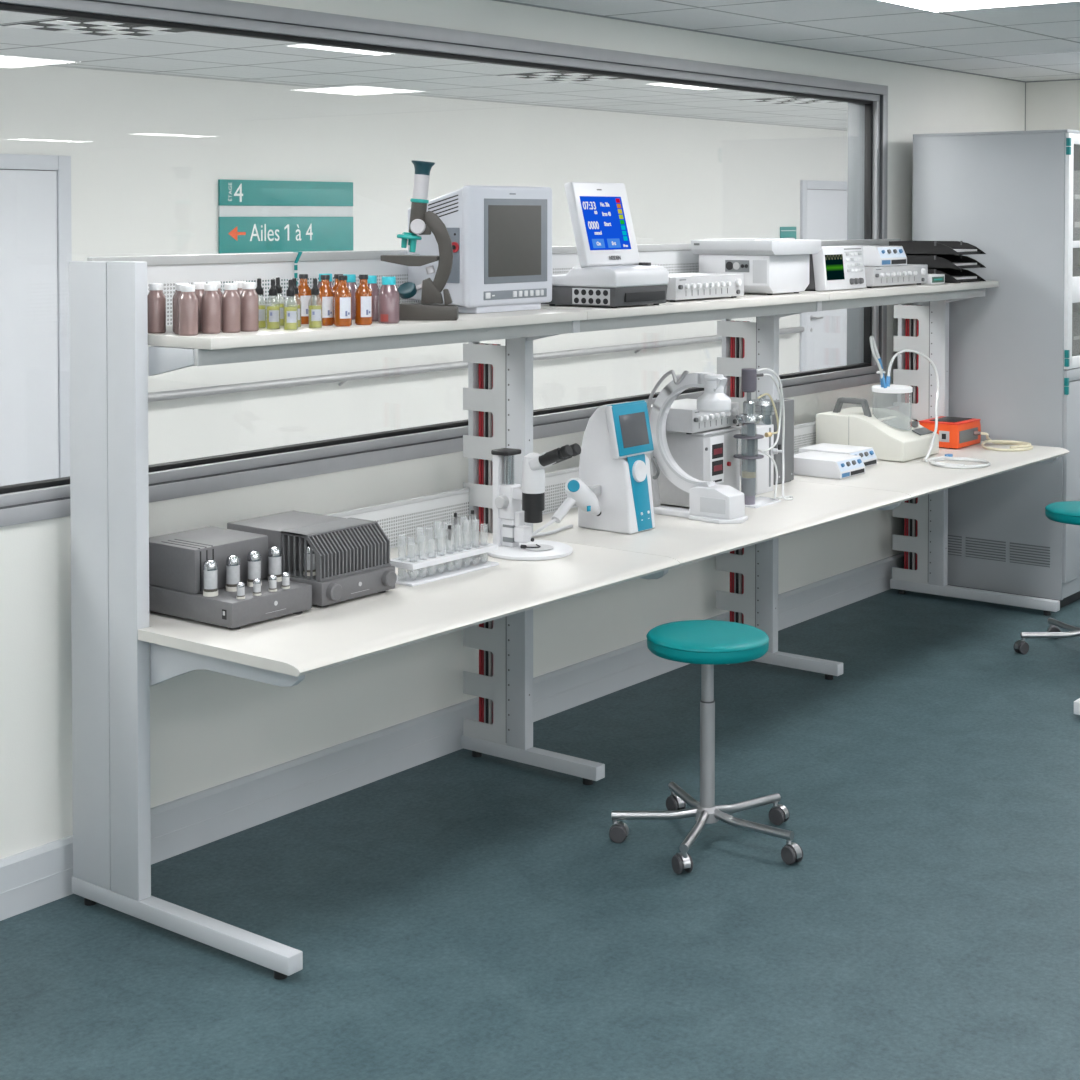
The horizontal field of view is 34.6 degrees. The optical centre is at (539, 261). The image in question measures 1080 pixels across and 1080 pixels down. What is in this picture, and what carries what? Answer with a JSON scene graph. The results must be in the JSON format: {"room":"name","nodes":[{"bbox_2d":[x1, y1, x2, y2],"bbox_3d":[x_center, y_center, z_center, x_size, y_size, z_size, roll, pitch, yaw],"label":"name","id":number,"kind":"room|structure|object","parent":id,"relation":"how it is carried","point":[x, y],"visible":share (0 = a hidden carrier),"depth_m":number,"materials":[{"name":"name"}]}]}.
{"room":"laboratory","nodes":[
{"label":"laboratory","id":0,"kind":"room"},
{"bbox_2d":[0,62,847,464],"bbox_3d":[-1.486,0.266,9.719,0.120,2.514,19.500,1,2,38],"label":"wall","id":1,"kind":"structure","parent":0,"point":[149,153],"depth_m":10.23,"materials":[{"name":"paint"}]},
{"bbox_2d":[0,154,71,485],"bbox_3d":[-2.619,0.529,8.117,0.067,2.072,1.060,1,2,38],"label":"door","id":2,"kind":"structure","parent":1,"relation":"in","point":[36,243],"depth_m":8.37,"materials":[{"name":"paint"}]},
{"bbox_2d":[218,179,352,301],"bbox_3d":[-1.404,-0.113,9.696,0.018,0.673,1.020,1,2,38],"label":"wall sign","id":3,"kind":"object","parent":1,"relation":"attached to","point":[255,216],"visible":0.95,"depth_m":9.66,"materials":[{"name":"plastic"}]},
{"bbox_2d":[0,60,847,130],"bbox_3d":[-1.434,-0.986,9.646,0.012,0.008,19.500,1,2,38],"label":"trim","id":4,"kind":"structure","parent":1,"relation":"attached to","point":[0,60],"depth_m":10.16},
{"bbox_2d":[148,326,804,401],"bbox_3d":[-0.025,0.644,11.431,0.102,0.083,6.980,1,2,38],"label":"handrail","id":5,"kind":"object","parent":1,"relation":"attached to","point":[343,377],"visible":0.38,"depth_m":10.21,"materials":[{"name":"metal"}]},
{"bbox_2d":[780,227,796,238],"bbox_3d":[2.017,-0.187,14.097,0.014,0.190,0.250,1,2,38],"label":"door sign","id":6,"kind":"object","parent":1,"relation":"attached to","point":[785,232],"visible":0.52,"depth_m":14.09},
{"bbox_2d":[800,180,846,371],"bbox_3d":[2.490,0.357,14.681,0.067,2.072,1.060,1,2,38],"label":"door","id":7,"kind":"structure","parent":1,"relation":"in","point":[823,204],"depth_m":14.56,"materials":[{"name":"paint"}]},
{"bbox_2d":[0,10,847,129],"bbox_3d":[-0.231,-1.015,8.709,3.260,0.100,19.500,1,2,38],"label":"ceiling","id":8,"kind":"structure","parent":0,"point":[190,53],"depth_m":8.98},
{"bbox_2d":[2,18,186,38],"bbox_3d":[-1.676,-0.911,6.756,0.570,0.006,0.580,1,2,38],"label":"ceiling vent","id":9,"kind":"object","parent":8,"relation":"in","point":[64,25],"visible":0.77,"depth_m":6.77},
{"bbox_2d":[497,71,627,82],"bbox_3d":[0.179,-0.973,9.139,0.570,0.006,0.580,1,2,38],"label":"ceiling vent","id":10,"kind":"object","parent":8,"relation":"in","point":[558,76],"visible":0.73,"depth_m":9.16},
{"bbox_2d":[740,97,838,104],"bbox_3d":[1.665,-1.023,11.048,0.570,0.006,0.580,1,2,38],"label":"ceiling vent","id":11,"kind":"object","parent":8,"relation":"in","point":[788,100],"visible":0.72,"depth_m":11.04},
{"bbox_2d":[0,0,1024,858],"bbox_3d":[-1.399,0.353,4.457,0.160,2.614,13.300,1,2,38],"label":"wall","id":12,"kind":"structure","parent":0,"point":[208,729],"depth_m":5.51,"materials":[{"name":"paint"}]},
{"bbox_2d":[0,0,887,526],"bbox_3d":[-0.582,-0.059,5.484,0.172,1.397,7.022,1,2,38],"label":"window","id":13,"kind":"structure","parent":12,"relation":"in","point":[27,502],"depth_m":5.66,"materials":[{"name":"metal"}]},
{"bbox_2d":[0,552,903,920],"bbox_3d":[-1.370,1.589,4.378,0.024,0.147,13.159,1,2,38],"label":"baseboard","id":14,"kind":"structure","parent":12,"relation":"attached to","point":[38,876],"depth_m":5.38,"materials":[{"name":"paint"}]},
{"bbox_2d":[493,0,1025,82],"bbox_3d":[-1.377,-0.847,4.319,0.006,0.006,13.159,1,2,38],"label":"trim","id":15,"kind":"structure","parent":12,"relation":"attached to","point":[512,2],"depth_m":7.08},
{"bbox_2d":[0,588,1079,1079],"bbox_3d":[4.943,1.788,1.523,13.500,0.100,16.400,1,2,38],"label":"floor","id":16,"kind":"structure","parent":0,"point":[457,915],"depth_m":4.45,"materials":[{"name":"carpet"}]},
{"bbox_2d":[69,261,304,979],"bbox_3d":[-0.879,0.834,4.255,0.805,1.663,0.062,1,2,38],"label":"support","id":17,"kind":"object","parent":16,"relation":"on","point":[111,359],"visible":0.95,"depth_m":4.36,"materials":[{"name":"metal"}]},
{"bbox_2d":[87,250,420,325],"bbox_3d":[-0.697,0.068,5.065,0.022,0.189,1.510,1,2,38],"label":"panel","id":18,"kind":"object","parent":17,"relation":"attached to","point":[164,269],"visible":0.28,"depth_m":4.95,"materials":[{"name":"metal"}]},
{"bbox_2d":[294,252,301,300],"bbox_3d":[-0.711,0.043,5.044,0.026,0.143,0.032,1,2,38],"label":"strap","id":19,"kind":"object","parent":18,"relation":"hanging from","point":[299,253],"visible":0.68,"depth_m":5.03,"materials":[{"name":"teal plastic"}]},
{"bbox_2d":[148,309,586,349],"bbox_3d":[-0.500,0.180,4.929,0.447,0.028,1.532,1,2,38],"label":"shelf board","id":20,"kind":"object","parent":17,"relation":"on","point":[263,336],"visible":0.62,"depth_m":4.61,"materials":[{"name":"laminate"}]},
{"bbox_2d":[147,283,165,332],"bbox_3d":[-0.968,0.118,4.378,0.048,0.125,0.048,1,2,38],"label":"bottle","id":21,"kind":"object","parent":20,"relation":"on","point":[156,299],"visible":0.97,"depth_m":4.36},
{"bbox_2d":[174,284,189,333],"bbox_3d":[-0.892,0.119,4.344,0.048,0.125,0.048,1,2,38],"label":"bottle","id":22,"kind":"object","parent":20,"relation":"on","point":[176,298],"visible":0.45,"depth_m":4.33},
{"bbox_2d":[178,285,197,335],"bbox_3d":[-0.870,0.120,4.290,0.048,0.125,0.048,1,2,38],"label":"bottle","id":23,"kind":"object","parent":20,"relation":"on","point":[188,301],"visible":1,"depth_m":4.27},
{"bbox_2d":[192,282,205,331],"bbox_3d":[-0.872,0.116,4.437,0.048,0.125,0.048,1,2,38],"label":"bottle","id":24,"kind":"object","parent":20,"relation":"on","point":[199,286],"visible":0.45,"depth_m":4.42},
{"bbox_2d":[201,284,220,333],"bbox_3d":[-0.827,0.118,4.360,0.048,0.125,0.048,1,2,38],"label":"bottle","id":25,"kind":"object","parent":20,"relation":"on","point":[211,300],"visible":1,"depth_m":4.34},
{"bbox_2d":[221,283,240,332],"bbox_3d":[-0.784,0.117,4.399,0.048,0.125,0.048,1,2,38],"label":"bottle","id":26,"kind":"object","parent":20,"relation":"on","point":[230,300],"visible":1,"depth_m":4.38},
{"bbox_2d":[240,282,258,331],"bbox_3d":[-0.745,0.116,4.445,0.048,0.125,0.048,1,2,38],"label":"bottle","id":27,"kind":"object","parent":20,"relation":"on","point":[249,297],"visible":0.98,"depth_m":4.43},
{"bbox_2d":[256,278,264,327],"bbox_3d":[-0.739,0.109,4.571,0.037,0.132,0.036,1,2,38],"label":"vial","id":28,"kind":"object","parent":20,"relation":"on","point":[259,289],"visible":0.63,"depth_m":4.56,"materials":[{"name":"black plastic"}]},
{"bbox_2d":[266,279,279,328],"bbox_3d":[-0.696,0.110,4.524,0.037,0.132,0.036,1,2,38],"label":"vial","id":29,"kind":"object","parent":20,"relation":"on","point":[274,315],"visible":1,"depth_m":4.51,"materials":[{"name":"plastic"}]},
{"bbox_2d":[272,277,284,325],"bbox_3d":[-0.702,0.107,4.651,0.037,0.132,0.036,1,2,38],"label":"vial","id":30,"kind":"object","parent":20,"relation":"on","point":[278,287],"visible":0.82,"depth_m":4.64,"materials":[{"name":"black plastic"}]},
{"bbox_2d":[285,279,296,329],"bbox_3d":[-0.645,0.111,4.489,0.037,0.132,0.036,1,2,38],"label":"vial","id":31,"kind":"object","parent":20,"relation":"on","point":[291,315],"visible":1,"depth_m":4.48,"materials":[{"name":"clear glass"}]},
{"bbox_2d":[287,277,300,326],"bbox_3d":[-0.651,0.108,4.598,0.037,0.132,0.036,1,2,38],"label":"vial","id":32,"kind":"object","parent":20,"relation":"on","point":[295,288],"visible":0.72,"depth_m":4.59,"materials":[{"name":"black plastic"}]},
{"bbox_2d":[295,274,311,323],"bbox_3d":[-0.646,0.103,4.747,0.048,0.136,0.047,1,2,38],"label":"bottle","id":33,"kind":"object","parent":20,"relation":"on","point":[304,290],"visible":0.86,"depth_m":4.73,"materials":[{"name":"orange glass"}]},
{"bbox_2d":[308,278,321,327],"bbox_3d":[-0.591,0.109,4.564,0.037,0.132,0.036,1,2,38],"label":"vial","id":34,"kind":"object","parent":20,"relation":"on","point":[315,314],"visible":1,"depth_m":4.55,"materials":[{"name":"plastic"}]},
{"bbox_2d":[316,275,333,325],"bbox_3d":[-0.579,0.104,4.682,0.048,0.136,0.047,1,2,38],"label":"bottle","id":35,"kind":"object","parent":20,"relation":"on","point":[326,293],"visible":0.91,"depth_m":4.67,"materials":[{"name":"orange glass"}]},
{"bbox_2d":[334,275,351,326],"bbox_3d":[-0.527,0.105,4.643,0.048,0.136,0.047,1,2,38],"label":"bottle","id":36,"kind":"object","parent":20,"relation":"on","point":[342,295],"visible":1,"depth_m":4.62,"materials":[{"name":"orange glass"}]},
{"bbox_2d":[343,274,357,319],"bbox_3d":[-0.546,0.101,4.961,0.060,0.128,0.061,1,2,38],"label":"bottle","id":37,"kind":"object","parent":20,"relation":"on","point":[351,278],"visible":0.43,"depth_m":4.94,"materials":[{"name":"glass"}]},
{"bbox_2d":[355,275,371,324],"bbox_3d":[-0.478,0.104,4.706,0.048,0.136,0.047,1,2,38],"label":"bottle","id":38,"kind":"object","parent":20,"relation":"on","point":[363,293],"visible":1,"depth_m":4.69,"materials":[{"name":"orange glass"}]},
{"bbox_2d":[368,275,379,320],"bbox_3d":[-0.478,0.103,4.878,0.060,0.128,0.061,1,2,38],"label":"bottle","id":39,"kind":"object","parent":20,"relation":"on","point":[372,279],"visible":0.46,"depth_m":4.86,"materials":[{"name":"glass"}]},
{"bbox_2d":[194,321,571,365],"bbox_3d":[-0.366,0.218,4.823,0.014,0.042,1.532,1,2,38],"label":"rail","id":40,"kind":"object","parent":20,"relation":"attached to","point":[202,357],"visible":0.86,"depth_m":4.69,"materials":[{"name":"metal"}]},
{"bbox_2d":[378,276,399,323],"bbox_3d":[-0.416,0.106,4.778,0.060,0.128,0.061,1,2,38],"label":"bottle","id":41,"kind":"object","parent":20,"relation":"on","point":[388,295],"visible":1,"depth_m":4.75,"materials":[{"name":"glass"}]},
{"bbox_2d":[381,160,458,320],"bbox_3d":[-0.342,-0.061,4.933,0.216,0.453,0.091,0,2,0],"label":"microscope","id":42,"kind":"object","parent":20,"relation":"on","point":[431,307],"visible":1,"depth_m":4.92,"materials":[{"name":"plastic"}]},
{"bbox_2d":[398,282,421,298],"bbox_3d":[-0.362,0.082,4.934,0.076,0.047,0.075,1,2,38],"label":"mirror","id":43,"kind":"object","parent":42,"relation":"on","point":[406,290],"depth_m":4.92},
{"bbox_2d":[408,185,551,313],"bbox_3d":[-0.185,-0.040,5.421,0.260,0.387,0.423,1,2,38],"label":"monitor","id":44,"kind":"object","parent":20,"relation":"on","point":[501,236],"visible":0.94,"depth_m":5.29,"materials":[{"name":"white plastic"}]},
{"bbox_2d":[327,488,469,548],"bbox_3d":[-0.697,0.835,5.083,0.016,0.158,1.506,1,2,38],"label":"panel","id":45,"kind":"object","parent":17,"relation":"attached to","point":[397,510],"visible":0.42,"depth_m":5.48,"materials":[{"name":"metal"}]},
{"bbox_2d":[138,530,679,676],"bbox_3d":[-0.377,0.914,4.825,0.793,0.026,1.576,1,2,38],"label":"countertop","id":46,"kind":"structure","parent":17,"relation":"on","point":[315,639],"depth_m":4.51,"materials":[{"name":"laminate"}]},
{"bbox_2d":[149,526,311,629],"bbox_3d":[-0.823,0.816,4.504,0.377,0.188,0.278,1,2,38],"label":"amplifier","id":47,"kind":"object","parent":46,"relation":"on","point":[229,578],"visible":0.96,"depth_m":4.42,"materials":[{"name":"grey metal"}]},
{"bbox_2d":[247,580,261,586],"bbox_3d":[-0.739,0.832,4.488,0.038,0.011,0.038,1,2,38],"label":"socket","id":48,"kind":"object","parent":47,"relation":"attached to","point":[249,582],"depth_m":4.47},
{"bbox_2d":[227,510,396,606],"bbox_3d":[-0.623,0.809,4.745,0.397,0.188,0.283,1,2,38],"label":"amplifier","id":49,"kind":"object","parent":46,"relation":"on","point":[342,559],"visible":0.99,"depth_m":4.65,"materials":[{"name":"grey metal"}]},
{"bbox_2d":[390,541,498,586],"bbox_3d":[-0.284,0.866,4.991,0.121,0.062,0.380,1,2,38],"label":"test tube rack","id":50,"kind":"object","parent":46,"relation":"on","point":[419,560],"visible":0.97,"depth_m":4.96,"materials":[{"name":"plastic"}]},
{"bbox_2d":[486,443,580,560],"bbox_3d":[-0.014,0.715,5.281,0.324,0.348,0.270,1,2,38],"label":"microscope","id":51,"kind":"object","parent":46,"relation":"on","point":[514,539],"visible":0.97,"depth_m":5.27,"materials":[{"name":"white plastic"}]},
{"bbox_2d":[461,334,668,784],"bbox_3d":[0.070,0.804,5.475,0.804,1.660,0.048,1,2,38],"label":"support","id":52,"kind":"object","parent":16,"relation":"on","point":[498,397],"visible":0.62,"depth_m":5.60,"materials":[{"name":"metal"}]},
{"bbox_2d":[542,466,578,514],"bbox_3d":[0.260,0.803,6.313,0.016,0.158,1.508,1,2,38],"label":"panel","id":53,"kind":"object","parent":52,"relation":"attached to","point":[553,479],"visible":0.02,"depth_m":6.05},
{"bbox_2d":[552,243,698,274],"bbox_3d":[0.258,0.036,6.291,0.022,0.189,1.522,1,2,38],"label":"panel","id":54,"kind":"object","parent":52,"relation":"attached to","point":[666,256],"visible":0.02,"depth_m":6.52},
{"bbox_2d":[609,620,802,873],"bbox_3d":[0.503,1.348,4.905,0.534,0.602,0.544,1,2,38],"label":"stool","id":55,"kind":"object","parent":16,"relation":"on","point":[707,643],"visible":1,"depth_m":4.90,"materials":[{"name":"teal leather"}]},
{"bbox_2d":[609,820,628,835],"bbox_3d":[0.225,1.604,4.933,0.054,0.046,0.021,0,2,16],"label":"hood","id":56,"kind":"object","parent":55,"relation":"attached to","point":[618,828],"depth_m":4.92,"materials":[{"name":"silver metal"}]},
{"bbox_2d":[669,791,683,807],"bbox_3d":[0.405,1.597,5.173,0.021,0.046,0.054,-1,2,-35],"label":"hood","id":57,"kind":"object","parent":55,"relation":"attached to","point":[674,801],"depth_m":5.15,"materials":[{"name":"silver metal"}]},
{"bbox_2d":[675,852,690,868],"bbox_3d":[0.385,1.610,4.695,0.021,0.046,0.054,-1,2,-25],"label":"hood","id":58,"kind":"object","parent":55,"relation":"attached to","point":[682,859],"depth_m":4.68,"materials":[{"name":"silver metal"}]},
{"bbox_2d":[770,802,788,818],"bbox_3d":[0.699,1.600,5.076,0.054,0.046,0.021,1,2,35],"label":"hood","id":59,"kind":"object","parent":55,"relation":"attached to","point":[778,811],"depth_m":5.06,"materials":[{"name":"silver metal"}]},
{"bbox_2d":[783,840,801,858],"bbox_3d":[0.692,1.608,4.766,0.021,0.046,0.054,-1,2,-40],"label":"hood","id":60,"kind":"object","parent":55,"relation":"attached to","point":[791,850],"depth_m":4.75,"materials":[{"name":"silver metal"}]},
{"bbox_2d":[716,312,900,679],"bbox_3d":[1.028,0.772,6.706,0.804,1.660,0.048,1,2,38],"label":"support","id":61,"kind":"object","parent":16,"relation":"on","point":[752,598],"visible":0.48,"depth_m":6.82,"materials":[{"name":"metal"}]},
{"bbox_2d":[541,292,828,319],"bbox_3d":[0.450,0.148,6.149,0.447,0.028,1.558,1,2,38],"label":"shelf board","id":62,"kind":"object","parent":61,"relation":"on","point":[749,299],"visible":0.53,"depth_m":5.92,"materials":[{"name":"laminate"}]},
{"bbox_2d":[541,182,668,307],"bbox_3d":[0.211,-0.058,5.727,0.311,0.406,0.314,1,2,38],"label":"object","id":63,"kind":"object","parent":62,"relation":"on","point":[611,273],"visible":1,"depth_m":5.64,"materials":[{"name":"grey plastic"}]},
{"bbox_2d":[580,302,815,331],"bbox_3d":[0.585,0.186,6.045,0.014,0.042,1.556,1,2,38],"label":"rail","id":64,"kind":"object","parent":62,"relation":"attached to","point":[744,312],"visible":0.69,"depth_m":5.96,"materials":[{"name":"metal"}]},
{"bbox_2d":[666,273,743,301],"bbox_3d":[0.517,0.091,6.166,0.239,0.086,0.450,1,2,38],"label":"instrument","id":65,"kind":"object","parent":62,"relation":"on","point":[681,286],"visible":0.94,"depth_m":6.08,"materials":[{"name":"white plastic"}]},
{"bbox_2d":[691,238,820,294],"bbox_3d":[0.827,0.017,6.630,0.355,0.209,0.374,1,2,38],"label":"instrument","id":66,"kind":"object","parent":62,"relation":"on","point":[769,266],"visible":0.78,"depth_m":6.50,"materials":[{"name":"white plastic"}]},
{"bbox_2d":[691,239,820,254],"bbox_3d":[0.827,-0.056,6.628,0.355,0.054,0.373,1,2,38],"label":"lid","id":67,"kind":"object","parent":66,"relation":"on","point":[707,246],"depth_m":6.50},
{"bbox_2d":[533,476,910,566],"bbox_3d":[0.587,0.882,6.063,0.793,0.026,1.556,1,2,38],"label":"countertop","id":68,"kind":"structure","parent":61,"relation":"on","point":[684,540],"depth_m":5.78,"materials":[{"name":"laminate"}]},
{"bbox_2d":[532,478,600,536],"bbox_3d":[0.071,0.785,5.550,0.164,0.193,0.309,1,2,38],"label":"handpiece","id":69,"kind":"object","parent":68,"relation":"on","point":[578,492],"visible":0.94,"depth_m":5.51,"materials":[{"name":"white plastic"}]},
{"bbox_2d":[578,400,654,533],"bbox_3d":[0.244,0.668,5.691,0.217,0.420,0.204,1,2,38],"label":"analyser","id":70,"kind":"object","parent":68,"relation":"on","point":[614,464],"visible":0.98,"depth_m":5.64,"materials":[{"name":"white plastic"}]},
{"bbox_2d":[645,370,747,523],"bbox_3d":[0.529,0.622,5.913,0.384,0.501,0.133,1,2,38],"label":"c-arm","id":71,"kind":"object","parent":68,"relation":"on","point":[710,502],"visible":0.94,"depth_m":5.89,"materials":[{"name":"white plastic"}]},
{"bbox_2d":[658,426,741,506],"bbox_3d":[0.551,0.729,6.206,0.254,0.272,0.256,1,2,38],"label":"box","id":72,"kind":"object","parent":68,"relation":"on","point":[707,455],"visible":0.67,"depth_m":6.10,"materials":[{"name":"white plastic"}]},
{"bbox_2d":[649,399,738,433],"bbox_3d":[0.536,0.550,6.157,0.234,0.088,0.306,1,2,38],"label":"instrument","id":73,"kind":"object","parent":72,"relation":"on","point":[684,416],"visible":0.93,"depth_m":6.03,"materials":[{"name":"white plastic"}]},
{"bbox_2d":[741,394,781,494],"bbox_3d":[0.825,0.678,6.459,0.120,0.361,0.147,1,2,38],"label":"filter","id":74,"kind":"object","parent":68,"relation":"on","point":[764,467],"visible":0.66,"depth_m":6.43,"materials":[{"name":"white plastic"}]},
{"bbox_2d":[733,368,792,507],"bbox_3d":[0.800,0.622,6.221,0.114,0.488,0.301,1,2,40],"label":"column reactor","id":75,"kind":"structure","parent":68,"relation":"on","point":[749,376],"depth_m":6.13,"materials":[{"name":"plastic"}]},
{"bbox_2d":[772,399,793,484],"bbox_3d":[0.928,0.693,6.679,0.052,0.318,0.136,1,2,38],"label":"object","id":76,"kind":"object","parent":68,"relation":"on","point":[788,403],"visible":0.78,"depth_m":6.67,"materials":[{"name":"black plastic"}]},
{"bbox_2d":[821,239,900,245],"bbox_3d":[1.215,0.004,7.520,0.022,0.189,1.514,1,2,38],"label":"panel","id":77,"kind":"object","parent":61,"relation":"attached to","point":[864,242],"visible":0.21,"depth_m":7.78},
{"bbox_2d":[890,297,1059,614],"bbox_3d":[1.983,0.740,7.931,0.806,1.660,0.048,1,2,38],"label":"support","id":78,"kind":"object","parent":16,"relation":"on","point":[923,329],"visible":0.69,"depth_m":8.05,"materials":[{"name":"metal"}]},
{"bbox_2d":[794,406,898,453],"bbox_3d":[1.217,0.771,7.542,0.016,0.158,1.500,1,2,38],"label":"panel","id":79,"kind":"object","parent":78,"relation":"attached to","point":[801,431],"visible":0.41,"depth_m":7.43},
{"bbox_2d":[803,281,998,300],"bbox_3d":[1.419,0.116,7.394,0.447,0.028,1.594,1,2,38],"label":"shelf board","id":80,"kind":"object","parent":78,"relation":"on","point":[876,291],"visible":0.56,"depth_m":7.16,"materials":[{"name":"laminate"}]},
{"bbox_2d":[805,245,865,290],"bbox_3d":[1.138,0.025,6.955,0.228,0.177,0.340,1,2,38],"label":"oscilloscope","id":81,"kind":"object","parent":80,"relation":"on","point":[832,267],"visible":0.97,"depth_m":6.84,"materials":[{"name":"white plastic"}]},
{"bbox_2d":[864,264,927,287],"bbox_3d":[1.423,0.060,7.348,0.257,0.086,0.510,1,2,38],"label":"instrument","id":82,"kind":"object","parent":80,"relation":"on","point":[917,274],"visible":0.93,"depth_m":7.24,"materials":[{"name":"white plastic"}]},
{"bbox_2d":[863,246,906,266],"bbox_3d":[1.394,-0.023,7.309,0.216,0.082,0.245,1,2,38],"label":"control box","id":83,"kind":"object","parent":82,"relation":"on","point":[877,256],"visible":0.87,"depth_m":7.19,"materials":[{"name":"white plastic"}]},
{"bbox_2d":[822,288,984,310],"bbox_3d":[1.542,0.154,7.275,0.014,0.042,1.554,1,2,38],"label":"rail","id":84,"kind":"object","parent":80,"relation":"attached to","point":[957,294],"visible":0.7,"depth_m":7.21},
{"bbox_2d":[921,274,944,283],"bbox_3d":[1.685,0.076,7.593,0.129,0.040,0.137,1,2,38],"label":"display box","id":85,"kind":"object","parent":80,"relation":"on","point":[932,278],"visible":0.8,"depth_m":7.54,"materials":[{"name":"white plastic"}]},
{"bbox_2d":[928,269,984,282],"bbox_3d":[1.790,0.060,7.813,0.345,0.060,0.283,1,2,38],"label":"tray","id":86,"kind":"object","parent":80,"relation":"on","point":[949,273],"visible":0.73,"depth_m":7.82,"materials":[{"name":"black plastic"}]},
{"bbox_2d":[906,254,985,268],"bbox_3d":[1.790,-0.001,7.812,0.345,0.060,0.283,1,2,38],"label":"tray","id":87,"kind":"object","parent":86,"relation":"on","point":[933,261],"visible":0.72,"depth_m":7.72,"materials":[{"name":"black plastic"}]},
{"bbox_2d":[889,241,985,254],"bbox_3d":[1.790,-0.062,7.810,0.345,0.060,0.283,1,2,38],"label":"tray","id":88,"kind":"object","parent":87,"relation":"on","point":[910,247],"visible":0.93,"depth_m":7.73,"materials":[{"name":"black plastic"}]},
{"bbox_2d":[793,441,1068,498],"bbox_3d":[1.548,0.839,7.298,0.793,0.046,1.568,1,2,38],"label":"countertop","id":89,"kind":"structure","parent":78,"relation":"on","point":[916,477],"depth_m":7.05,"materials":[{"name":"laminate"}]},
{"bbox_2d":[794,451,864,478],"bbox_3d":[1.136,0.811,6.913,0.251,0.070,0.210,1,2,38],"label":"control box","id":90,"kind":"object","parent":89,"relation":"on","point":[810,463],"visible":0.96,"depth_m":6.84,"materials":[{"name":"white plastic"}]},
{"bbox_2d":[799,443,876,466],"bbox_3d":[1.230,0.805,7.163,0.254,0.070,0.210,1,2,38],"label":"control box","id":91,"kind":"object","parent":89,"relation":"on","point":[869,458],"visible":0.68,"depth_m":7.13,"materials":[{"name":"white plastic"}]},
{"bbox_2d":[816,397,938,461],"bbox_3d":[1.454,0.709,7.475,0.414,0.245,0.346,1,2,38],"label":"pump","id":92,"kind":"object","parent":89,"relation":"on","point":[890,434],"visible":0.91,"depth_m":7.38,"materials":[{"name":"beige plastic"}]},
{"bbox_2d":[872,384,912,428],"bbox_3d":[1.508,0.626,7.434,0.172,0.183,0.172,1,2,38],"label":"container","id":93,"kind":"object","parent":92,"relation":"on","point":[893,388],"visible":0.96,"depth_m":7.38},
{"bbox_2d":[869,336,886,387],"bbox_3d":[1.435,0.425,7.338,0.036,0.228,0.127,1,2,38],"label":"tube","id":94,"kind":"object","parent":93,"relation":"on","point":[873,346],"visible":1,"depth_m":7.34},
{"bbox_2d":[886,349,939,461],"bbox_3d":[1.658,0.607,7.464,0.230,0.451,0.438,1,2,38],"label":"tube","id":95,"kind":"object","parent":93,"relation":"attached to","point":[904,350],"visible":1,"depth_m":7.50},
{"bbox_2d":[919,416,980,448],"bbox_3d":[1.849,0.766,7.766,0.219,0.116,0.250,1,2,38],"label":"case","id":96,"kind":"object","parent":89,"relation":"on","point":[953,432],"visible":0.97,"depth_m":7.68,"materials":[{"name":"plastic"}]},
{"bbox_2d":[981,432,1032,450],"bbox_3d":[2.063,0.794,7.687,0.231,0.064,0.243,1,2,38],"label":"cable","id":97,"kind":"object","parent":89,"relation":"on","point":[1022,445],"visible":1,"depth_m":7.71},
{"bbox_2d":[912,129,1079,607],"bbox_3d":[2.397,0.475,8.420,0.761,2.163,1.110,1,2,38],"label":"tall cabinet","id":98,"kind":"object","parent":16,"relation":"on","point":[1008,195],"visible":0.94,"depth_m":7.91,"materials":[{"name":"metal"}]},
{"bbox_2d":[948,535,1049,566],"bbox_3d":[2.054,1.329,8.010,0.620,0.092,0.007,1,2,38],"label":"vent","id":99,"kind":"object","parent":98,"relation":"attached to","point":[985,550],"depth_m":7.97,"materials":[{"name":"metal"}]},
{"bbox_2d":[1068,312,1079,369],"bbox_3d":[2.333,0.386,8.203,0.433,0.270,0.608,1,2,38],"label":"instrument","id":100,"kind":"object","parent":98,"relation":"on","point":[1075,316],"visible":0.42,"depth_m":8.06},
{"bbox_2d":[1073,170,1079,240],"bbox_3d":[2.333,-0.260,8.186,0.433,0.330,0.608,1,2,38],"label":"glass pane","id":101,"kind":"object","parent":98,"relation":"on","point":[1076,174],"visible":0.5,"depth_m":8.03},
{"bbox_2d":[1014,501,1079,653],"bbox_3d":[2.261,1.292,7.035,0.550,0.602,0.571,1,2,38],"label":"stool","id":102,"kind":"object","parent":16,"relation":"on","point":[1067,512],"visible":1,"depth_m":7.04,"materials":[{"name":"teal leather"}]},
{"bbox_2d":[1015,638,1025,648],"bbox_3d":[1.956,1.548,7.050,0.054,0.046,0.021,-1,2,-29],"label":"hood","id":103,"kind":"object","parent":102,"relation":"attached to","point":[1019,644],"depth_m":7.03,"materials":[{"name":"silver metal"}]},
{"bbox_2d":[1047,624,1060,631],"bbox_3d":[2.163,1.542,7.301,0.054,0.046,0.021,0,2,6],"label":"hood","id":104,"kind":"object","parent":102,"relation":"attached to","point":[1053,627],"depth_m":7.28,"materials":[{"name":"silver metal"}]},
{"bbox_2d":[506,0,1079,80],"bbox_3d":[4.943,-0.825,1.454,13.500,0.100,16.400,1,2,38],"label":"ceiling","id":105,"kind":"structure","parent":0,"point":[1041,42],"depth_m":6.79,"materials":[{"name":"tile"}]},
{"bbox_2d":[876,0,1079,12],"bbox_3d":[1.464,-0.887,5.826,0.588,0.006,0.596,1,2,38],"label":"recessed light","id":106,"kind":"object","parent":105,"relation":"in","point":[933,6],"visible":1,"depth_m":5.98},
{"bbox_2d":[1026,80,1079,130],"bbox_3d":[5.151,0.319,7.697,6.200,2.514,0.141,1,2,38],"label":"wall","id":107,"kind":"structure","parent":0,"point":[1050,105],"depth_m":9.42,"materials":[{"name":"paint"}]},
{"bbox_2d":[1025,79,1079,130],"bbox_3d":[5.106,0.247,7.638,6.200,2.367,0.006,1,2,38],"label":"trim","id":108,"kind":"structure","parent":107,"relation":"attached to","point":[1064,79],"depth_m":9.48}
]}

